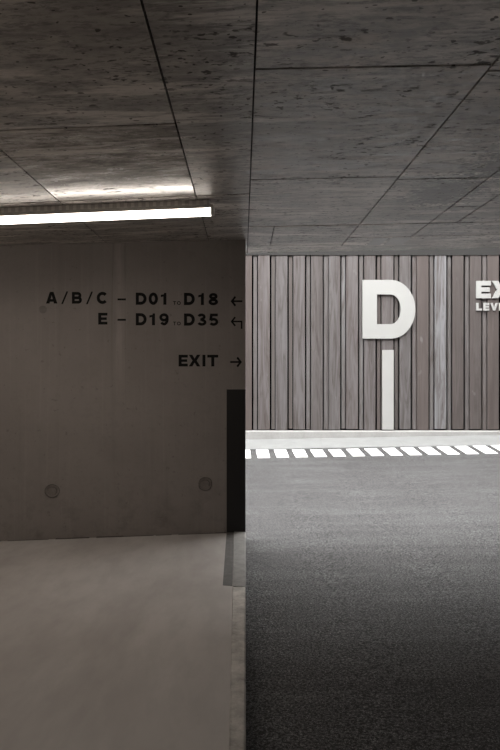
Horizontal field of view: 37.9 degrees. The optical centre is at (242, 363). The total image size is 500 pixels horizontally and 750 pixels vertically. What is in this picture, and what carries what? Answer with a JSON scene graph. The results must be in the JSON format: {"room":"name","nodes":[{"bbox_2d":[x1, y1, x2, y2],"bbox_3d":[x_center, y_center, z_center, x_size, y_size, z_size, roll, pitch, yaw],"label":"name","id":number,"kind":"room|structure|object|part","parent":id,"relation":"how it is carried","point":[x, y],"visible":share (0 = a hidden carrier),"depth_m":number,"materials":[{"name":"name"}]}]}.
{"room":"parking garage","nodes":[
{"label":"parking garage","id":0,"kind":"room"},
{"bbox_2d":[0,239,245,540],"bbox_3d":[-4.489,0.449,6.142,9.082,3.102,0.311,0,0,-5],"label":"wall","id":1,"kind":"structure","parent":0,"point":[104,433],"depth_m":6.29,"materials":[{"name":"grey concrete"}]},
{"bbox_2d":[46,291,241,305],"bbox_3d":[-0.846,-0.564,6.313,1.688,0.119,0.002,0,0,-5],"label":"direction lettering","id":2,"kind":"object","parent":1,"relation":"attached to","point":[74,297],"visible":1,"depth_m":6.31,"materials":[{"name":"black paint"}]},
{"bbox_2d":[98,313,241,328],"bbox_3d":[-0.626,-0.375,6.333,1.247,0.133,0.002,0,0,-5],"label":"direction lettering","id":3,"kind":"object","parent":1,"relation":"attached to","point":[100,318],"visible":1,"depth_m":6.33,"materials":[{"name":"black paint"}]},
{"bbox_2d":[179,355,241,366],"bbox_3d":[-0.284,-0.026,6.362,0.553,0.108,0.002,0,0,-5],"label":"direction lettering","id":4,"kind":"object","parent":1,"relation":"attached to","point":[194,360],"visible":1,"depth_m":6.35,"materials":[{"name":"black paint"}]},
{"bbox_2d":[227,389,244,532],"bbox_3d":[-0.061,0.867,6.382,0.166,1.290,0.002,0,0,-5],"label":"painted band","id":5,"kind":"object","parent":1,"relation":"attached to","point":[235,397],"visible":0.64,"depth_m":6.38,"materials":[{"name":"black paint"}]},
{"bbox_2d":[0,0,499,252],"bbox_3d":[0.000,-1.201,-0.904,18.000,0.940,16.192,0,0,0],"label":"ceiling","id":6,"kind":"structure","parent":0,"point":[304,125],"depth_m":3.23,"materials":[{"name":"concrete"}]},
{"bbox_2d":[0,199,214,223],"bbox_3d":[-1.690,-0.973,4.820,3.000,0.218,0.094,0,0,0],"label":"ceiling lamp","id":7,"kind":"object","parent":6,"relation":"attached to","point":[183,208],"visible":1,"depth_m":4.78,"materials":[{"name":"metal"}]},
{"bbox_3d":[-1.675,-1.006,4.820,2.910,0.152,0.056,0,0,0],"label":"mounting rail","id":8,"kind":"part","parent":7,"relation":"part of","materials":[{"name":"metal"}]},
{"bbox_2d":[0,208,210,223],"bbox_3d":[-1.694,-0.944,4.820,2.964,0.158,0.086,0,0,0],"label":"diffuser","id":9,"kind":"object","parent":7,"relation":"attached to","point":[7,215],"depth_m":4.78,"materials":[{"name":"white plastic"}]},
{"bbox_2d":[0,445,499,749],"bbox_3d":[0.000,1.694,2.325,18.000,0.512,22.650,0,0,0],"label":"floor","id":10,"kind":"structure","parent":0,"point":[373,582],"depth_m":4.35,"materials":[{"name":"grey asphalt"}]},
{"bbox_2d":[223,531,245,587],"bbox_3d":[-0.059,1.528,5.597,0.169,0.124,1.574,0,0,0],"label":"floor marking","id":11,"kind":"structure","parent":10,"relation":"on","point":[234,572],"depth_m":5.44,"materials":[{"name":"paint"}]},
{"bbox_2d":[229,552,245,749],"bbox_3d":[-0.022,1.633,-1.308,0.114,0.334,15.385,0,0,0],"label":"trim","id":12,"kind":"structure","parent":10,"relation":"on","point":[237,719],"depth_m":3.46,"materials":[{"name":"concrete"}]},
{"bbox_2d":[246,450,250,457],"bbox_3d":[0.020,1.600,12.980,0.236,0.012,1.228,0,0,0],"label":"road marking","id":13,"kind":"object","parent":10,"relation":"on","point":[248,454],"visible":0.36,"depth_m":12.85,"materials":[{"name":"white paint"}]},
{"bbox_2d":[256,450,269,457],"bbox_3d":[0.351,1.594,12.954,0.227,0.012,1.176,0,0,0],"label":"road marking","id":14,"kind":"object","parent":10,"relation":"on","point":[260,453],"visible":1,"depth_m":12.88,"materials":[{"name":"white paint"}]},
{"bbox_2d":[274,450,288,457],"bbox_3d":[0.683,1.588,12.930,0.225,0.012,1.123,0,0,0],"label":"road marking","id":15,"kind":"object","parent":10,"relation":"on","point":[279,453],"visible":1,"depth_m":12.89,"materials":[{"name":"white paint"}]},
{"bbox_2d":[292,450,307,456],"bbox_3d":[1.011,1.582,12.906,0.228,0.012,1.070,0,0,0],"label":"road marking","id":16,"kind":"object","parent":10,"relation":"on","point":[298,453],"visible":1,"depth_m":12.85,"materials":[{"name":"white paint"}]},
{"bbox_2d":[310,450,326,456],"bbox_3d":[1.337,1.576,12.882,0.232,0.012,1.018,0,0,0],"label":"road marking","id":17,"kind":"object","parent":10,"relation":"on","point":[317,453],"visible":1,"depth_m":12.81,"materials":[{"name":"white paint"}]},
{"bbox_2d":[328,449,345,456],"bbox_3d":[1.665,1.570,12.880,0.244,0.012,1.012,0,0,0],"label":"road marking","id":18,"kind":"object","parent":10,"relation":"on","point":[335,452],"visible":1,"depth_m":12.89,"materials":[{"name":"white paint"}]},
{"bbox_2d":[346,449,364,455],"bbox_3d":[1.994,1.564,12.892,0.227,0.013,1.038,0,0,2],"label":"road marking","id":19,"kind":"object","parent":10,"relation":"on","point":[354,452],"visible":1,"depth_m":12.85,"materials":[{"name":"white paint"}]},
{"bbox_2d":[246,435,499,449],"bbox_3d":[0.000,1.688,13.900,17.996,0.749,0.660,0,0,0],"label":"curb","id":20,"kind":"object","parent":10,"relation":"on","point":[478,440],"depth_m":13.85,"materials":[{"name":"white concrete"}]},
{"bbox_2d":[365,448,383,455],"bbox_3d":[2.323,1.558,12.904,0.228,0.013,1.060,0,0,2],"label":"road marking","id":21,"kind":"object","parent":10,"relation":"on","point":[372,451],"visible":1,"depth_m":12.82,"materials":[{"name":"white paint"}]},
{"bbox_2d":[382,448,401,455],"bbox_3d":[2.653,1.552,12.915,0.228,0.013,1.083,0,0,3],"label":"road marking","id":22,"kind":"object","parent":10,"relation":"on","point":[392,451],"visible":1,"depth_m":12.90,"materials":[{"name":"white paint"}]},
{"bbox_2d":[401,447,421,454],"bbox_3d":[2.984,1.546,12.927,0.228,0.013,1.106,0,0,4],"label":"road marking","id":23,"kind":"object","parent":10,"relation":"on","point":[410,450],"visible":1,"depth_m":12.86,"materials":[{"name":"white paint"}]},
{"bbox_2d":[419,447,440,454],"bbox_3d":[3.315,1.540,12.939,0.229,0.014,1.129,0,0,4],"label":"road marking","id":24,"kind":"object","parent":10,"relation":"on","point":[429,450],"visible":1,"depth_m":12.93,"materials":[{"name":"white paint"}]},
{"bbox_2d":[437,446,458,453],"bbox_3d":[3.647,1.534,12.950,0.229,0.014,1.153,0,0,5],"label":"road marking","id":25,"kind":"object","parent":10,"relation":"on","point":[446,449],"visible":1,"depth_m":12.91,"materials":[{"name":"white paint"}]},
{"bbox_2d":[455,446,478,453],"bbox_3d":[3.979,1.528,12.962,0.229,0.014,1.177,0,0,6],"label":"road marking","id":26,"kind":"object","parent":10,"relation":"on","point":[465,449],"visible":1,"depth_m":12.93,"materials":[{"name":"white paint"}]},
{"bbox_2d":[473,445,497,453],"bbox_3d":[4.301,1.522,12.976,0.228,0.015,1.206,0,0,8],"label":"road marking","id":27,"kind":"object","parent":10,"relation":"on","point":[485,449],"visible":1,"depth_m":12.93,"materials":[{"name":"white paint"}]},
{"bbox_2d":[252,256,499,429],"bbox_3d":[0.000,-2.400,14.730,18.000,8.800,0.340,0,0,0],"label":"wall","id":28,"kind":"structure","parent":0,"point":[252,256],"depth_m":14.56,"materials":[{"name":"grey wood"}]},
{"bbox_2d":[246,255,498,429],"bbox_3d":[0.371,-0.465,14.513,17.114,3.571,0.090,0,0,0],"label":"cladding","id":29,"kind":"object","parent":28,"relation":"attached to","point":[481,328],"visible":0.43,"depth_m":14.47,"materials":[{"name":"grey wood"}]},
{"bbox_2d":[382,350,393,429],"bbox_3d":[2.872,0.512,14.452,0.226,1.580,0.028,0,0,0],"label":"bar","id":30,"kind":"object","parent":29,"relation":"attached to","point":[387,355],"visible":1,"depth_m":14.44,"materials":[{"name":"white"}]},
{"bbox_2d":[362,280,414,338],"bbox_3d":[2.890,-1.084,14.450,1.044,1.162,0.034,0,0,0],"label":"sign letter","id":31,"kind":"object","parent":29,"relation":"attached to","point":[371,289],"visible":1,"depth_m":14.44,"materials":[{"name":"white paint"}]},
{"bbox_2d":[476,281,499,297],"bbox_3d":[5.186,-1.475,14.452,1.131,0.345,0.028,0,0,0],"label":"sign lettering","id":32,"kind":"object","parent":29,"relation":"attached to","point":[479,289],"visible":1,"depth_m":14.44,"materials":[{"name":"white paint"}]},
{"bbox_2d":[476,303,499,310],"bbox_3d":[4.973,-1.135,14.452,0.701,0.151,0.028,0,0,0],"label":"sign lettering","id":33,"kind":"object","parent":29,"relation":"attached to","point":[477,304],"visible":1,"depth_m":14.44,"materials":[{"name":"white paint"}]},
{"bbox_2d":[246,430,499,439],"bbox_3d":[0.000,1.636,14.390,17.994,0.628,0.340,0,0,0],"label":"trim","id":34,"kind":"structure","parent":28,"relation":"attached to","point":[250,434],"depth_m":14.22,"materials":[{"name":"concrete"}]},
{"bbox_2d":[246,248,499,255],"bbox_3d":[0.000,-2.505,14.510,18.000,0.690,0.100,0,0,0],"label":"trim","id":35,"kind":"structure","parent":28,"relation":"attached to","point":[470,251],"depth_m":14.46,"materials":[{"name":"metal"}]}
]}

